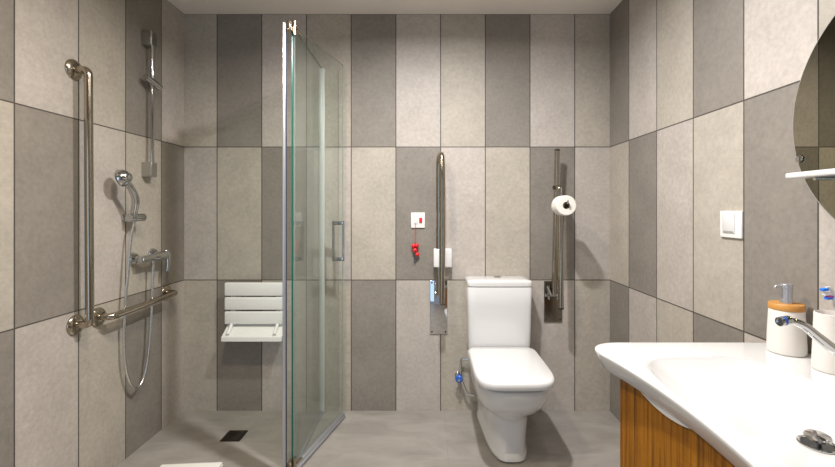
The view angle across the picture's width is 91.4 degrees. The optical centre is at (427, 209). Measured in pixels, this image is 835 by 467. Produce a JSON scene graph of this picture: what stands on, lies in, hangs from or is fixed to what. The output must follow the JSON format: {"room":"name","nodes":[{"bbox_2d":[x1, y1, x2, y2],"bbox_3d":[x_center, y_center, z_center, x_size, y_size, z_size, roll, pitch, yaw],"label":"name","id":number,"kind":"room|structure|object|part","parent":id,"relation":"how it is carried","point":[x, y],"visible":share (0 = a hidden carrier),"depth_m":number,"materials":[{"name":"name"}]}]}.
{"room":"accessible bathroom","nodes":[
{"label":"accessible bathroom","id":0,"kind":"room"},
{"bbox_2d":[0,0,183,466],"bbox_3d":[-1.704,0.017,0.938,0.120,2.675,3.615,0,0,0],"label":"wall","id":1,"kind":"structure","parent":0,"point":[66,400],"depth_m":1.93,"materials":[{"name":"tile"}]},
{"bbox_2d":[64,59,93,334],"bbox_3d":[-1.601,-0.058,1.891,0.086,1.280,0.102,0,0,0],"label":"grab bar","id":2,"kind":"object","parent":1,"relation":"attached to","point":[74,70],"visible":1,"depth_m":1.88,"materials":[{"name":"metal"}]},
{"bbox_2d":[121,213,146,221],"bbox_3d":[-1.604,0.041,2.216,0.080,0.045,0.088,0,0,11],"label":"holder","id":3,"kind":"object","parent":1,"relation":"attached to","point":[141,216],"visible":0.98,"depth_m":2.19,"materials":[{"name":"silver metal"}]},
{"bbox_2d":[115,169,139,221],"bbox_3d":[-1.560,-0.071,2.123,0.068,0.272,0.171,0,0,-6],"label":"shower","id":4,"kind":"object","parent":3,"relation":"attached to","point":[124,178],"visible":1,"depth_m":2.10,"materials":[{"name":"silver metal"}]},
{"bbox_3d":[-1.556,-0.052,2.146,0.056,0.233,0.133,0,0,-17],"label":"handle","id":5,"kind":"part","parent":4,"relation":"part of","materials":[{"name":"silver metal"}]},
{"bbox_2d":[92,285,177,326],"bbox_3d":[-1.601,0.525,2.288,0.086,0.108,0.620,0,0,0],"label":"grab bar","id":6,"kind":"object","parent":1,"relation":"attached to","point":[100,315],"visible":0.99,"depth_m":2.14,"materials":[{"name":"metal"}]},
{"bbox_2d":[127,248,170,270],"bbox_3d":[-1.599,0.299,2.352,0.089,0.144,0.253,0,0,0],"label":"shower mixer","id":7,"kind":"object","parent":1,"relation":"attached to","point":[153,255],"visible":0.97,"depth_m":2.35,"materials":[{"name":"silver metal"}]},
{"bbox_2d":[123,222,154,388],"bbox_3d":[-1.595,0.527,2.248,0.040,0.921,0.209,0,0,0],"label":"shower hose","id":8,"kind":"object","parent":7,"relation":"attached to","point":[132,386],"visible":0.96,"depth_m":2.17,"materials":[{"name":"silver metal"}]},
{"bbox_3d":[-1.583,0.306,2.458,0.057,0.129,0.040,0,0,0],"label":"lever","id":9,"kind":"part","parent":7,"relation":"part of","materials":[{"name":"silver metal"}]},
{"bbox_2d":[142,30,162,176],"bbox_3d":[-1.606,-0.613,2.355,0.076,0.841,0.121,0,0,0],"label":"slide rail","id":10,"kind":"object","parent":1,"relation":"attached to","point":[149,38],"visible":1,"depth_m":2.35,"materials":[{"name":"silver metal"}]},
{"bbox_3d":[-1.599,-0.609,2.360,0.021,0.825,0.021,0,0,0],"label":"rail","id":11,"kind":"part","parent":10,"relation":"part of","materials":[{"name":"silver metal"}]},
{"bbox_2d":[117,411,619,466],"bbox_3d":[-0.209,1.414,0.998,3.110,0.120,3.735,0,0,0],"label":"floor","id":12,"kind":"structure","parent":0,"point":[362,438],"depth_m":2.38,"materials":[{"name":"grey tile"}]},
{"bbox_2d":[160,462,222,466],"bbox_3d":[-1.222,1.341,1.912,0.315,0.026,0.460,0,0,-4],"label":"bath mat","id":13,"kind":"object","parent":12,"relation":"on","point":[211,464],"visible":1,"depth_m":2.12,"materials":[{"name":"white fabric"}]},
{"bbox_2d":[220,430,247,441],"bbox_3d":[-1.160,1.351,2.437,0.116,0.006,0.116,0,0,0],"label":"shower drain","id":14,"kind":"object","parent":12,"relation":"on","point":[231,435],"visible":1,"depth_m":2.43,"materials":[{"name":"brown metal"}]},
{"bbox_2d":[282,20,344,466],"bbox_3d":[-0.633,0.191,2.368,0.205,2.324,0.754,0,0,0],"label":"shower enclosure","id":15,"kind":"object","parent":12,"relation":"on","point":[295,461],"visible":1,"depth_m":2.10,"materials":[{"name":"clear glass"}]},
{"bbox_3d":[-0.718,0.214,2.030,0.014,2.270,0.080,0,0,-18],"label":"post","id":16,"kind":"part","parent":15,"relation":"part of","materials":[{"name":"grey metal"}]},
{"bbox_3d":[-0.704,0.198,2.415,0.008,2.288,0.636,0,0,-1],"label":"fixed glass","id":17,"kind":"part","parent":15,"relation":"part of","materials":[{"name":"clear glass"}]},
{"bbox_3d":[-0.572,0.197,2.592,0.084,0.253,0.020,0,0,14],"label":"handle","id":18,"kind":"part","parent":15,"relation":"part of","materials":[{"name":"silver metal"}]},
{"bbox_2d":[465,275,554,461],"bbox_3d":[0.452,0.891,2.372,0.416,0.925,0.741,0,0,0],"label":"toilet","id":19,"kind":"object","parent":12,"relation":"on","point":[512,382],"visible":1,"depth_m":2.35,"materials":[{"name":"white ceramic"}]},
{"bbox_3d":[0.452,0.459,2.640,0.414,0.042,0.204,0,0,0],"label":"cistern lid","id":20,"kind":"part","parent":19,"relation":"part of","materials":[{"name":"white ceramic"}]},
{"bbox_3d":[0.452,1.131,2.375,0.398,0.446,0.712,0,0,0],"label":"bowl","id":21,"kind":"part","parent":19,"relation":"part of","materials":[{"name":"white ceramic"}]},
{"bbox_3d":[0.452,0.873,2.269,0.416,0.045,0.537,0,0,0],"label":"seat lid","id":22,"kind":"part","parent":19,"relation":"part of","materials":[{"name":"white plastic"}]},
{"bbox_2d":[167,0,621,13],"bbox_3d":[-0.209,-1.381,0.998,3.110,0.120,3.735,0,0,0],"label":"ceiling","id":23,"kind":"structure","parent":0,"point":[185,6],"depth_m":2.64,"materials":[{"name":"paint"}]},
{"bbox_2d":[184,14,609,410],"bbox_3d":[-0.209,0.017,2.805,3.110,2.675,0.120,0,0,0],"label":"wall","id":24,"kind":"structure","parent":0,"point":[497,94],"depth_m":2.75,"materials":[{"name":"tile"}]},
{"bbox_2d":[221,282,281,341],"bbox_3d":[-1.133,0.658,2.672,0.394,0.367,0.146,0,0,0],"label":"shower bench","id":25,"kind":"object","parent":24,"relation":"attached to","point":[243,326],"visible":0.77,"depth_m":2.65,"materials":[{"name":"white plastic"}]},
{"bbox_2d":[411,213,424,256],"bbox_3d":[-0.067,0.190,2.725,0.094,0.344,0.039,0,0,0],"label":"switch","id":26,"kind":"object","parent":24,"relation":"attached to","point":[417,219],"visible":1,"depth_m":2.73,"materials":[{"name":"white plastic"}]},
{"bbox_3d":[-0.067,0.070,2.740,0.094,0.104,0.010,0,0,0],"label":"plate","id":27,"kind":"part","parent":26,"relation":"part of","materials":[{"name":"white plastic"}]},
{"bbox_2d":[430,151,451,333],"bbox_3d":[0.086,0.229,2.646,0.145,1.212,0.199,0,0,0],"label":"support rail","id":28,"kind":"object","parent":24,"relation":"attached to","point":[442,255],"visible":1,"depth_m":2.68,"materials":[{"name":"metal"}]},
{"bbox_3d":[0.072,0.654,2.741,0.118,0.362,0.008,0,0,0],"label":"wall plate","id":29,"kind":"part","parent":28,"relation":"part of","materials":[{"name":"metal"}]},
{"bbox_3d":[0.081,0.106,2.639,0.042,0.966,0.185,0,0,-7],"label":"rail","id":30,"kind":"part","parent":28,"relation":"part of","materials":[{"name":"metal"}]},
{"bbox_2d":[455,358,474,396],"bbox_3d":[0.243,1.110,2.701,0.129,0.256,0.087,0,0,0],"label":"water valve","id":31,"kind":"object","parent":24,"relation":"attached to","point":[458,375],"visible":1,"depth_m":2.69,"materials":[{"name":"silver metal"}]},
{"bbox_3d":[0.204,1.115,2.685,0.050,0.050,0.022,0,0,19],"label":"handle","id":32,"kind":"part","parent":31,"relation":"part of","materials":[{"name":"blue plastic"}]},
{"bbox_2d":[544,149,568,321],"bbox_3d":[0.842,0.179,2.567,0.122,1.150,0.355,0,0,0],"label":"support rail","id":33,"kind":"object","parent":24,"relation":"attached to","point":[554,289],"visible":0.94,"depth_m":2.66,"materials":[{"name":"metal"}]},
{"bbox_3d":[0.842,0.616,2.741,0.122,0.276,0.008,0,0,0],"label":"wall plate","id":34,"kind":"part","parent":33,"relation":"part of","materials":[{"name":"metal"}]},
{"bbox_3d":[0.838,0.090,2.672,0.034,0.950,0.103,0,0,0],"label":"rail","id":35,"kind":"part","parent":33,"relation":"part of","materials":[{"name":"metal"}]},
{"bbox_3d":[0.840,0.230,2.609,0.036,0.780,0.102,0,0,0],"label":"leg","id":36,"kind":"part","parent":33,"relation":"part of","materials":[{"name":"metal"}]},
{"bbox_2d":[551,195,575,215],"bbox_3d":[0.824,-0.027,2.471,0.121,0.121,0.102,0,0,0],"label":"toilet roll","id":37,"kind":"object","parent":33,"relation":"hanging from","point":[557,203],"visible":0.97,"depth_m":2.42,"materials":[{"name":"paper"}]},
{"bbox_3d":[0.829,-0.090,2.487,0.013,0.112,0.194,0,0,4],"label":"paper arm","id":38,"kind":"part","parent":33,"relation":"part of","materials":[{"name":"silver metal"}]},
{"bbox_2d":[610,0,834,420],"bbox_3d":[1.286,0.017,0.938,0.120,2.675,3.615,0,0,0],"label":"wall","id":39,"kind":"structure","parent":0,"point":[703,93],"depth_m":1.80,"materials":[{"name":"tile"}]},
{"bbox_2d":[620,379,734,466],"bbox_3d":[0.919,0.801,0.930,0.606,0.546,0.750,0,0,0],"label":"vanity cabinet","id":40,"kind":"object","parent":39,"relation":"attached to","point":[648,437],"visible":0.21,"depth_m":1.13,"materials":[{"name":"brown wood"}]},
{"bbox_2d":[595,342,834,466],"bbox_3d":[0.890,0.536,0.930,0.669,0.152,0.984,0,0,0],"label":"washbasin","id":41,"kind":"object","parent":40,"relation":"in","point":[756,406],"visible":0.98,"depth_m":1.13,"materials":[{"name":"white ceramic"}]},
{"bbox_2d":[766,283,807,356],"bbox_3d":[1.158,0.349,1.315,0.101,0.221,0.101,0,0,0],"label":"soap dispenser","id":42,"kind":"object","parent":41,"relation":"on","point":[788,340],"visible":0.98,"depth_m":1.29,"materials":[{"name":"white ceramic"}]},
{"bbox_2d":[775,315,834,355],"bbox_3d":[0.997,0.355,0.965,0.337,0.209,0.060,0,0,0],"label":"tap","id":43,"kind":"object","parent":41,"relation":"on","point":[823,341],"visible":1,"depth_m":0.96,"materials":[{"name":"silver metal"}]},
{"bbox_3d":[0.986,0.335,0.965,0.277,0.161,0.029,0,0,0],"label":"spout","id":44,"kind":"part","parent":43,"relation":"part of","materials":[{"name":"silver metal"}]},
{"bbox_2d":[811,310,834,374],"bbox_3d":[1.160,0.378,1.165,0.093,0.164,0.093,0,0,0],"label":"tumbler","id":45,"kind":"object","parent":41,"relation":"on","point":[822,360],"visible":0.91,"depth_m":1.15,"materials":[{"name":"white ceramic"}]},
{"bbox_2d":[819,286,834,311],"bbox_3d":[1.153,0.332,1.165,0.056,0.228,0.012,0,0,0],"label":"toothbrush","id":46,"kind":"object","parent":45,"relation":"in","point":[830,295],"visible":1,"depth_m":1.16,"materials":[{"name":"white plastic"}]},
{"bbox_3d":[1.160,0.272,1.165,0.041,0.107,0.008,0,0,0],"label":"handle","id":47,"kind":"part","parent":46,"relation":"part of","materials":[{"name":"white plastic"}]},
{"bbox_2d":[720,211,742,238],"bbox_3d":[1.218,0.058,1.638,0.015,0.108,0.116,0,0,0],"label":"light switch","id":48,"kind":"object","parent":39,"relation":"attached to","point":[731,222],"visible":1,"depth_m":1.62,"materials":[{"name":"white plastic"}]},
{"bbox_2d":[785,168,834,179],"bbox_3d":[1.160,-0.100,0.950,0.131,0.027,0.600,0,0,0],"label":"wall shelf","id":49,"kind":"object","parent":39,"relation":"attached to","point":[824,174],"visible":1,"depth_m":1.18,"materials":[{"name":"white ceramic"}]},
{"bbox_2d":[793,15,834,219],"bbox_3d":[1.214,-0.276,0.950,0.024,0.804,0.804,0,0,0],"label":"round mirror","id":50,"kind":"object","parent":39,"relation":"attached to","point":[814,106],"visible":0.98,"depth_m":1.26,"materials":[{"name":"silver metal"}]}
]}

